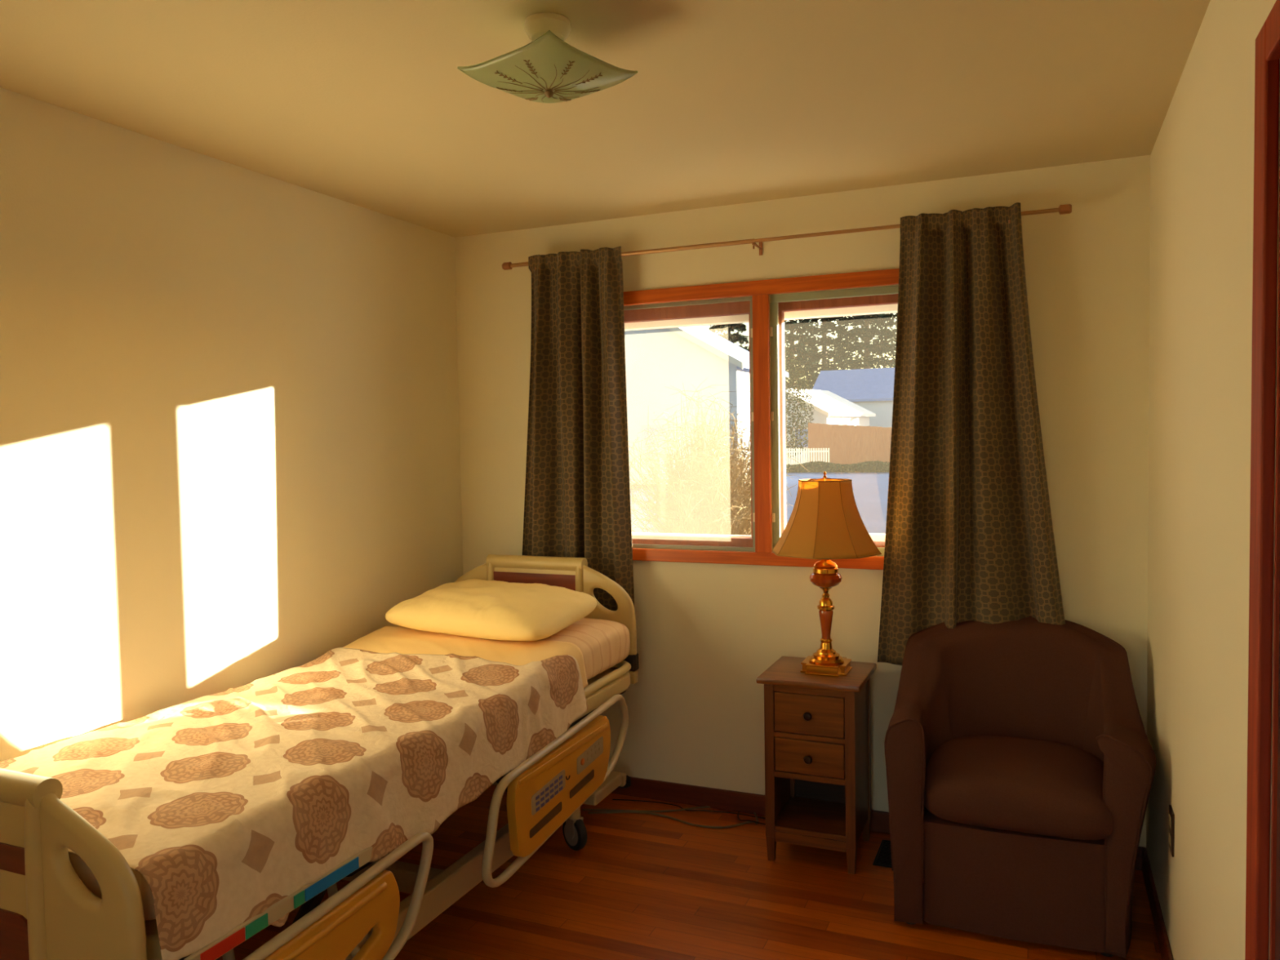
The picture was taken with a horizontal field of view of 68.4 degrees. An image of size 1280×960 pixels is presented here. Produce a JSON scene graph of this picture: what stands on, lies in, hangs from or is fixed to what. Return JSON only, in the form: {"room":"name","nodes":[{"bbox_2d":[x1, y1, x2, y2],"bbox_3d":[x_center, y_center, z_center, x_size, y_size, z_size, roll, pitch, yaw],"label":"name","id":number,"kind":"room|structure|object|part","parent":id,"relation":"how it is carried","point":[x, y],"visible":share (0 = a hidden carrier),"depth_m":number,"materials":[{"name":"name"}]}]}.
{"room":"care facility","nodes":[
{"label":"care facility","id":0,"kind":"room"},
{"bbox_2d":[0,87,462,761],"bbox_3d":[-1.661,0.219,2.504,0.150,2.440,4.240,0,3,23],"label":"wall","id":1,"kind":"structure","parent":0,"point":[229,419],"depth_m":2.95,"materials":[{"name":"beige paint"}]},
{"bbox_2d":[0,0,1210,237],"bbox_3d":[-0.343,-1.057,1.875,3.066,0.120,4.240,0,3,23],"label":"ceiling","id":2,"kind":"structure","parent":0,"point":[366,104],"depth_m":2.49,"materials":[{"name":"beige paint"}]},
{"bbox_2d":[457,12,637,102],"bbox_3d":[-0.202,-0.926,2.077,0.282,0.162,0.282,1,3,39],"label":"ceiling light","id":3,"kind":"object","parent":2,"relation":"attached to","point":[548,68],"visible":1,"depth_m":2.03,"materials":[{"name":"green glass"}]},
{"bbox_2d":[215,784,1161,959],"bbox_3d":[-0.299,1.500,1.986,3.066,0.120,4.240,0,3,23],"label":"floor","id":4,"kind":"structure","parent":0,"point":[641,886],"depth_m":3.08,"materials":[{"name":"brown wood"}]},
{"bbox_2d":[0,554,639,959],"bbox_3d":[-0.806,0.885,2.914,0.994,1.044,2.414,0,3,23],"label":"hospital bed","id":5,"kind":"object","parent":4,"relation":"on","point":[47,913],"visible":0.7,"depth_m":2.12,"materials":[{"name":"beige plastic"}]},
{"bbox_3d":[-1.305,0.799,1.852,0.912,0.447,0.034,0,3,23],"label":"footboard","id":6,"kind":"part","parent":5,"relation":"part of","materials":[{"name":"beige plastic"}]},
{"bbox_3d":[-0.799,1.011,1.881,0.090,0.180,0.022,0,3,23],"label":"rail arm","id":7,"kind":"part","parent":5,"relation":"part of","materials":[{"name":"paint"}]},
{"bbox_2d":[0,647,588,959],"bbox_3d":[-0.947,0.763,2.641,0.968,0.280,1.682,0,3,23],"label":"quilt","id":8,"kind":"object","parent":5,"relation":"on","point":[231,802],"visible":0.93,"depth_m":2.32,"materials":[{"name":"beige fabric"}]},
{"bbox_3d":[-0.827,1.061,2.386,0.040,0.300,0.327,0,3,23],"label":"lift arm","id":9,"kind":"part","parent":5,"relation":"part of"},
{"bbox_3d":[-0.696,1.041,1.990,0.028,0.224,0.578,0,3,23],"label":"rail panel","id":10,"kind":"part","parent":5,"relation":"part of","materials":[{"name":"yellow plastic"}]},
{"bbox_3d":[-0.687,1.034,2.017,0.029,0.277,0.808,0,3,23],"label":"rail","id":11,"kind":"part","parent":5,"relation":"part of","materials":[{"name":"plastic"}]},
{"bbox_3d":[-0.681,0.997,2.157,0.090,0.180,0.022,0,3,23],"label":"rail arm","id":12,"kind":"part","parent":5,"relation":"part of","materials":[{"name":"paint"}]},
{"bbox_3d":[-0.661,1.054,2.140,0.010,0.070,0.120,0,3,23],"label":"latch plate","id":13,"kind":"part","parent":5,"relation":"part of","materials":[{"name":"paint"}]},
{"bbox_3d":[-0.838,0.882,2.893,0.740,0.055,2.060,0,3,23],"label":"frame","id":14,"kind":"part","parent":5,"relation":"part of","materials":[{"name":"beige metal"}]},
{"bbox_3d":[-0.473,1.019,3.212,0.040,0.300,0.327,0,3,23],"label":"lift arm","id":15,"kind":"part","parent":5,"relation":"part of"},
{"bbox_3d":[-0.427,0.545,3.903,0.890,0.425,0.034,0,3,23],"label":"headboard","id":16,"kind":"part","parent":5,"relation":"part of","materials":[{"name":"beige plastic"}]},
{"bbox_3d":[-0.283,0.966,2.919,0.003,0.073,0.215,0,3,23],"label":"label plate","id":17,"kind":"part","parent":5,"relation":"part of","materials":[{"name":"plastic"}]},
{"bbox_2d":[535,774,562,811],"bbox_3d":[-0.280,0.971,2.920,0.001,0.056,0.172,0,3,23],"label":"print","id":18,"kind":"object","parent":5,"relation":"attached to","point":[548,792],"depth_m":2.92},
{"bbox_3d":[-0.242,0.967,3.056,0.029,0.337,0.973,0,3,23],"label":"rail","id":19,"kind":"part","parent":5,"relation":"part of","materials":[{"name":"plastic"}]},
{"bbox_3d":[-0.245,0.974,3.043,0.028,0.266,0.660,0,3,23],"label":"rail panel","id":20,"kind":"part","parent":5,"relation":"part of","materials":[{"name":"yellow plastic"}]},
{"bbox_3d":[-0.169,0.930,3.186,0.003,0.072,0.200,0,3,23],"label":"label plate","id":21,"kind":"part","parent":5,"relation":"part of","materials":[{"name":"plastic"}]},
{"bbox_2d":[587,740,601,759],"bbox_3d":[-0.155,0.922,3.213,0.001,0.036,0.108,0,3,23],"label":"print","id":22,"kind":"object","parent":5,"relation":"attached to","point":[594,747],"depth_m":3.21},
{"bbox_3d":[-0.305,1.231,3.829,0.425,0.058,0.285,0,3,23],"label":"wall bumper arm","id":23,"kind":"part","parent":5,"relation":"part of","materials":[{"name":"paint"}]},
{"bbox_3d":[-0.866,0.685,2.879,0.850,0.160,2.120,0,3,23],"label":"mattress","id":24,"kind":"object","parent":5,"relation":"on","visible":0},
{"bbox_2d":[67,617,630,919],"bbox_3d":[-0.863,0.684,2.879,0.882,0.186,2.136,0,3,23],"label":"fitted sheet","id":25,"kind":"object","parent":24,"relation":"on","point":[603,644],"visible":0.06,"depth_m":3.43,"materials":[{"name":"beige fabric"}]},
{"bbox_2d":[385,578,596,640],"bbox_3d":[-0.561,0.483,3.576,0.705,0.157,0.469,0,3,26],"label":"pillow","id":26,"kind":"object","parent":25,"relation":"on","point":[493,610],"visible":1,"depth_m":3.43,"materials":[{"name":"beige fabric"}]},
{"bbox_2d":[343,626,588,688],"bbox_3d":[-0.684,0.648,3.283,0.929,0.162,0.442,0,3,23],"label":"sheet","id":27,"kind":"object","parent":24,"relation":"on","point":[387,639],"visible":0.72,"depth_m":3.31,"materials":[{"name":"beige fabric"}]},
{"bbox_2d":[582,805,758,828],"bbox_3d":[0.117,1.350,3.765,0.704,0.008,0.218,-1,2,-1],"label":"power cord","id":28,"kind":"object","parent":4,"relation":"on","point":[600,811],"visible":0.96,"depth_m":3.83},
{"bbox_2d":[612,799,765,819],"bbox_3d":[0.229,1.342,3.854,0.715,0.015,0.052,0,3,19],"label":"power cord","id":29,"kind":"object","parent":4,"relation":"on","point":[612,799],"visible":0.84,"depth_m":3.84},
{"bbox_2d":[737,810,765,825],"bbox_3d":[0.455,1.342,3.742,0.109,0.016,0.220,-3,3,-40],"label":"lamp cord","id":30,"kind":"object","parent":4,"relation":"on","point":[739,811],"visible":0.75,"depth_m":3.71,"materials":[{"name":"brown plastic"}]},
{"bbox_2d":[755,656,876,874],"bbox_3d":[0.653,1.026,3.442,0.364,0.668,0.362,0,3,23],"label":"nightstand","id":31,"kind":"object","parent":4,"relation":"on","point":[817,729],"visible":1,"depth_m":3.33,"materials":[{"name":"brown wood"}]},
{"bbox_3d":[0.468,1.043,3.373,0.034,0.646,0.034,0,3,23],"label":"leg","id":32,"kind":"part","parent":31,"relation":"part of","materials":[{"name":"brown wood"}]},
{"bbox_3d":[0.520,0.992,3.507,0.012,0.555,0.257,0,3,23],"label":"panel","id":33,"kind":"part","parent":31,"relation":"part of","materials":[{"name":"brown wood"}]},
{"bbox_3d":[0.583,1.030,3.640,0.034,0.646,0.034,0,3,23],"label":"leg","id":34,"kind":"part","parent":31,"relation":"part of","materials":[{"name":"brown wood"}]},
{"bbox_3d":[0.584,0.823,3.280,0.031,0.031,0.028,0,3,23],"label":"knob","id":35,"kind":"part","parent":31,"relation":"part of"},
{"bbox_3d":[0.587,0.975,3.287,0.031,0.031,0.028,0,3,23],"label":"knob","id":36,"kind":"part","parent":31,"relation":"part of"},
{"bbox_3d":[0.593,0.735,3.299,0.252,0.027,0.019,0,3,23],"label":"rail","id":37,"kind":"part","parent":31,"relation":"part of","materials":[{"name":"brown wood"}]},
{"bbox_3d":[0.596,0.903,3.307,0.252,0.017,0.019,0,3,23],"label":"rail","id":38,"kind":"part","parent":31,"relation":"part of","materials":[{"name":"brown wood"}]},
{"bbox_3d":[0.598,1.046,3.313,0.252,0.020,0.019,0,3,23],"label":"rail","id":39,"kind":"part","parent":31,"relation":"part of","materials":[{"name":"brown wood"}]},
{"bbox_3d":[0.648,0.968,3.430,0.246,0.119,0.284,0,3,23],"label":"drawer","id":40,"kind":"part","parent":31,"relation":"part of","materials":[{"name":"brown wood"}]},
{"bbox_3d":[0.645,0.816,3.423,0.246,0.140,0.284,0,3,23],"label":"drawer","id":41,"kind":"part","parent":31,"relation":"part of","materials":[{"name":"brown wood"}]},
{"bbox_2d":[775,796,845,841],"bbox_3d":[0.657,1.239,3.453,0.284,0.018,0.298,0,3,23],"label":"shelf","id":42,"kind":"object","parent":31,"relation":"attached to","point":[807,819],"depth_m":3.42,"materials":[{"name":"brown wood"}]},
{"bbox_3d":[0.714,0.985,3.583,0.252,0.555,0.008,0,3,23],"label":"panel","id":43,"kind":"part","parent":31,"relation":"part of","materials":[{"name":"brown wood"}]},
{"bbox_2d":[771,471,881,677],"bbox_3d":[0.670,0.330,3.401,0.374,0.723,0.374,-3,4,-45],"label":"table lamp","id":44,"kind":"object","parent":31,"relation":"on","point":[825,523],"visible":1,"depth_m":3.31,"materials":[{"name":"fabric"}]},
{"bbox_3d":[0.667,0.131,3.392,0.369,0.261,0.369,-1,2,1],"label":"lamp shade","id":45,"kind":"part","parent":44,"relation":"part of","materials":[{"name":"orange fabric"}]},
{"bbox_3d":[0.731,1.044,3.261,0.034,0.646,0.034,0,3,23],"label":"leg","id":46,"kind":"part","parent":31,"relation":"part of","materials":[{"name":"brown wood"}]},
{"bbox_3d":[0.792,0.992,3.390,0.012,0.555,0.257,0,3,23],"label":"panel","id":47,"kind":"part","parent":31,"relation":"part of","materials":[{"name":"brown wood"}]},
{"bbox_3d":[0.846,1.030,3.528,0.034,0.646,0.034,0,3,23],"label":"leg","id":48,"kind":"part","parent":31,"relation":"part of","materials":[{"name":"brown wood"}]},
{"bbox_2d":[872,840,891,867],"bbox_3d":[0.902,1.353,3.414,0.080,0.008,0.220,0,3,23],"label":"floor vent","id":49,"kind":"object","parent":4,"relation":"in","point":[883,856],"visible":0.53,"depth_m":3.39,"materials":[{"name":"metal"}]},
{"bbox_2d":[884,615,1155,958],"bbox_3d":[1.214,0.929,3.044,0.791,0.875,0.670,0,3,23],"label":"armchair","id":50,"kind":"object","parent":4,"relation":"on","point":[1020,757],"visible":0.97,"depth_m":2.86,"materials":[{"name":"brown fabric"}]},
{"bbox_3d":[1.204,1.189,3.020,0.519,0.316,0.529,0,3,23],"label":"seat","id":51,"kind":"part","parent":50,"relation":"part of","materials":[{"name":"brown fabric"}]},
{"bbox_2d":[924,735,1113,839],"bbox_3d":[1.199,0.951,2.980,0.564,0.173,0.535,0,3,23],"label":"seat cushion","id":52,"kind":"object","parent":50,"relation":"on","point":[990,787],"depth_m":2.81,"materials":[{"name":"brown fabric"}]},
{"bbox_3d":[1.358,1.367,2.740,0.044,0.022,0.043,0,3,23],"label":"leg","id":53,"kind":"part","parent":50,"relation":"part of","materials":[{"name":"brown wood"}]},
{"bbox_2d":[454,155,1150,847],"bbox_3d":[0.485,0.126,3.813,2.766,2.440,0.140,0,3,23],"label":"wall","id":54,"kind":"structure","parent":0,"point":[706,633],"depth_m":3.64,"materials":[{"name":"beige paint"}]},
{"bbox_2d":[623,296,755,551],"bbox_3d":[0.167,-0.229,3.955,0.748,1.123,0.196,0,3,23],"label":"window","id":55,"kind":"structure","parent":54,"relation":"in","point":[739,309],"depth_m":3.89,"materials":[{"name":"white"}]},
{"bbox_2d":[623,268,899,569],"bbox_3d":[0.481,-0.222,3.708,1.596,1.119,0.022,0,3,23],"label":"trim","id":56,"kind":"structure","parent":54,"relation":"attached to","point":[885,277],"depth_m":3.71,"materials":[{"name":"orange wood"}]},
{"bbox_2d":[751,293,772,552],"bbox_3d":[0.481,-0.219,3.708,1.596,1.013,0.022,0,3,23],"label":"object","id":57,"kind":"structure","parent":54,"relation":"attached to","point":[761,317],"depth_m":3.70,"materials":[{"name":"orange wood"}]},
{"bbox_2d":[502,204,1071,270],"bbox_3d":[0.448,-0.907,3.642,2.220,0.060,0.105,0,3,23],"label":"curtain rod","id":58,"kind":"object","parent":54,"relation":"attached to","point":[1065,208],"visible":0.7,"depth_m":3.59,"materials":[{"name":"brown metal"}]},
{"bbox_2d":[522,246,635,610],"bbox_3d":[-0.282,-0.076,3.942,0.544,1.744,0.107,0,3,23],"label":"curtain","id":59,"kind":"object","parent":58,"relation":"hanging from","point":[577,503],"visible":0.79,"depth_m":3.91,"materials":[{"name":"fabric"}]},
{"bbox_2d":[877,202,1065,665],"bbox_3d":[1.162,-0.133,3.323,0.651,1.626,0.108,0,3,23],"label":"curtain","id":60,"kind":"object","parent":58,"relation":"hanging from","point":[970,534],"visible":0.91,"depth_m":3.31,"materials":[{"name":"fabric"}]},
{"bbox_2d":[769,284,898,555],"bbox_3d":[0.876,-0.228,3.651,0.748,1.123,0.196,0,3,23],"label":"window","id":61,"kind":"structure","parent":54,"relation":"in","point":[875,300],"depth_m":3.70,"materials":[{"name":"white"}]},
{"bbox_2d":[610,777,1146,871],"bbox_3d":[0.474,1.307,3.793,2.766,0.082,0.014,0,3,23],"label":"baseboard","id":62,"kind":"structure","parent":54,"relation":"attached to","point":[717,798],"depth_m":3.87,"materials":[{"name":"brown wood"}]},
{"bbox_2d":[1146,0,1279,959],"bbox_3d":[1.020,0.223,1.356,0.150,2.440,4.240,0,3,23],"label":"wall","id":63,"kind":"structure","parent":0,"point":[1202,157],"depth_m":2.08,"materials":[{"name":"beige paint"}]},
{"bbox_2d":[1142,848,1173,959],"bbox_3d":[1.380,1.351,2.410,0.014,0.082,1.814,0,3,23],"label":"baseboard","id":64,"kind":"structure","parent":63,"relation":"attached to","point":[1159,925],"depth_m":2.87,"materials":[{"name":"wood"}]},
{"bbox_2d":[1168,804,1174,857],"bbox_3d":[1.460,0.963,2.588,0.008,0.120,0.076,0,3,23],"label":"wall outlet","id":65,"kind":"object","parent":63,"relation":"attached to","point":[1171,816],"visible":1,"depth_m":2.56,"materials":[{"name":"plastic"}]},
{"bbox_2d":[1168,831,1170,846],"bbox_3d":[1.458,0.988,2.591,0.002,0.028,0.034,0,3,23],"label":"receptacle","id":66,"kind":"object","parent":65,"relation":"attached to","point":[1169,832],"depth_m":2.59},
{"bbox_2d":[1168,813,1171,827],"bbox_3d":[1.457,0.938,2.588,0.002,0.028,0.034,0,3,23],"label":"receptacle","id":67,"kind":"object","parent":65,"relation":"attached to","point":[1170,815],"depth_m":2.58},
{"bbox_2d":[1244,0,1279,959],"bbox_3d":[0.820,0.388,1.109,0.020,2.140,0.943,0,3,23],"label":"trim","id":68,"kind":"structure","parent":63,"relation":"attached to","point":[1267,58],"depth_m":1.47,"materials":[{"name":"red wood"}]},
{"bbox_2d":[1269,157,1279,959],"bbox_3d":[0.892,0.420,1.072,0.140,2.074,0.799,0,3,23],"label":"trim","id":69,"kind":"structure","parent":63,"relation":"attached to","point":[1277,557],"depth_m":1.45,"materials":[{"name":"red wood"}]},
{"bbox_2d":[1275,596,1279,959],"bbox_3d":[0.821,0.421,1.103,0.104,2.067,0.772,0,3,23],"label":"door","id":70,"kind":"structure","parent":63,"relation":"in","point":[1277,858],"depth_m":1.44,"materials":[{"name":"brown wood"}]},
{"label":"outside","id":71,"kind":"structure","parent":0,"visible":0},
{"bbox_2d":[630,471,888,533],"bbox_3d":[20.274,-2.967,104.335,200.000,0.300,199.400,0,3,23],"label":"ground","id":72,"kind":"structure","parent":71,"point":[870,490],"depth_m":27.65,"materials":[{"name":"white snow"}]},
{"bbox_2d":[624,325,788,484],"bbox_3d":[-0.761,-4.020,39.965,12.700,8.120,6.760,0,3,23],"label":"house","id":73,"kind":"structure","parent":72,"relation":"on","point":[656,360],"depth_m":35.95,"materials":[{"name":"white"}]},
{"bbox_3d":[0.572,-1.467,36.229,0.900,1.100,0.009,0,3,23],"label":"pane","id":74,"kind":"part","parent":73,"relation":"part of","materials":[{"name":"clear glass"}]},
{"bbox_2d":[628,380,808,535],"bbox_3d":[0.569,0.189,9.318,1.928,2.347,2.006,1,3,39],"label":"shrub","id":75,"kind":"object","parent":72,"relation":"on","point":[705,505],"visible":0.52,"depth_m":9.12,"materials":[{"name":"yellow plant"}]},
{"bbox_2d":[708,323,749,351],"bbox_3d":[6.843,-10.017,72.422,5.341,17.024,5.419,-1,3,-6],"label":"evergreen tree","id":76,"kind":"object","parent":72,"relation":"on","point":[733,338],"visible":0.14,"depth_m":71.56,"materials":[{"name":"green plant"}]},
{"bbox_2d":[688,395,803,535],"bbox_3d":[1.353,0.043,12.018,1.506,2.376,1.423,1,3,41],"label":"shrub","id":77,"kind":"object","parent":72,"relation":"on","point":[739,408],"visible":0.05,"depth_m":12.00,"materials":[{"name":"plant"}]},
{"bbox_2d":[784,346,815,459],"bbox_3d":[8.473,-4.304,55.058,3.422,7.062,3.495,0,3,23],"label":"broadleaf tree","id":78,"kind":"object","parent":72,"relation":"on","point":[792,361],"visible":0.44,"depth_m":54.60,"materials":[{"name":"green plant"}]},
{"bbox_2d":[784,319,820,389],"bbox_3d":[14.000,-13.077,86.690,7.338,21.653,7.294,0,3,23],"label":"evergreen tree","id":79,"kind":"object","parent":72,"relation":"on","point":[793,326],"visible":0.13,"depth_m":85.56,"materials":[{"name":"green plant"}]},
{"bbox_2d":[786,448,829,465],"bbox_3d":[8.583,-1.047,48.143,2.220,1.150,0.050,0,3,23],"label":"picket fence","id":80,"kind":"object","parent":72,"relation":"on","point":[789,451],"visible":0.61,"depth_m":48.13,"materials":[{"name":"white wood"}]},
{"bbox_3d":[8.580,-1.457,48.135,2.150,0.070,0.029,0,3,23],"label":"rail","id":81,"kind":"part","parent":80,"relation":"part of","materials":[{"name":"white wood"}]},
{"bbox_2d":[795,315,853,385],"bbox_3d":[18.064,-14.909,93.372,8.597,24.594,8.256,0,3,23],"label":"evergreen tree","id":82,"kind":"object","parent":72,"relation":"on","point":[828,324],"visible":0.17,"depth_m":92.17,"materials":[{"name":"green plant"}]},
{"bbox_2d":[786,388,875,463],"bbox_3d":[10.721,-3.489,61.213,6.800,4.820,6.660,1,3,38],"label":"house","id":83,"kind":"structure","parent":72,"relation":"on","point":[830,408],"depth_m":58.62,"materials":[{"name":"white"}]},
{"bbox_3d":[9.962,-2.576,58.009,0.900,1.100,0.009,1,3,38],"label":"pane","id":84,"kind":"part","parent":83,"relation":"part of","materials":[{"name":"glass"}]},
{"bbox_2d":[786,460,889,472],"bbox_3d":[9.514,-0.618,45.569,8.663,0.664,0.970,0,3,23],"label":"hedge","id":85,"kind":"object","parent":72,"relation":"on","point":[873,466],"visible":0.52,"depth_m":45.25,"materials":[{"name":"green plant"}]},
{"bbox_2d":[808,422,891,464],"bbox_3d":[12.129,-1.913,50.968,6.846,2.513,0.127,1,3,40],"label":"fence","id":86,"kind":"object","parent":72,"relation":"on","point":[846,444],"visible":0.48,"depth_m":51.46,"materials":[{"name":"wood"}]},
{"bbox_2d":[812,367,894,427],"bbox_3d":[18.570,-4.948,69.788,10.360,6.720,9.200,0,3,23],"label":"house","id":87,"kind":"structure","parent":72,"relation":"on","point":[872,389],"depth_m":67.65,"materials":[{"name":"white"}]},
{"bbox_2d":[829,313,896,370],"bbox_3d":[19.607,-13.912,81.999,7.643,23.537,7.650,0,3,23],"label":"evergreen tree","id":88,"kind":"object","parent":72,"relation":"on","point":[868,333],"visible":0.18,"depth_m":81.00,"materials":[{"name":"green plant"}]},
{"bbox_2d":[859,312,897,368],"bbox_3d":[27.451,-12.669,100.386,9.064,19.186,9.275,0,3,23],"label":"broadleaf tree","id":89,"kind":"object","parent":72,"relation":"on","point":[891,315],"visible":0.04,"depth_m":99.37,"materials":[{"name":"green plant"}]}
]}

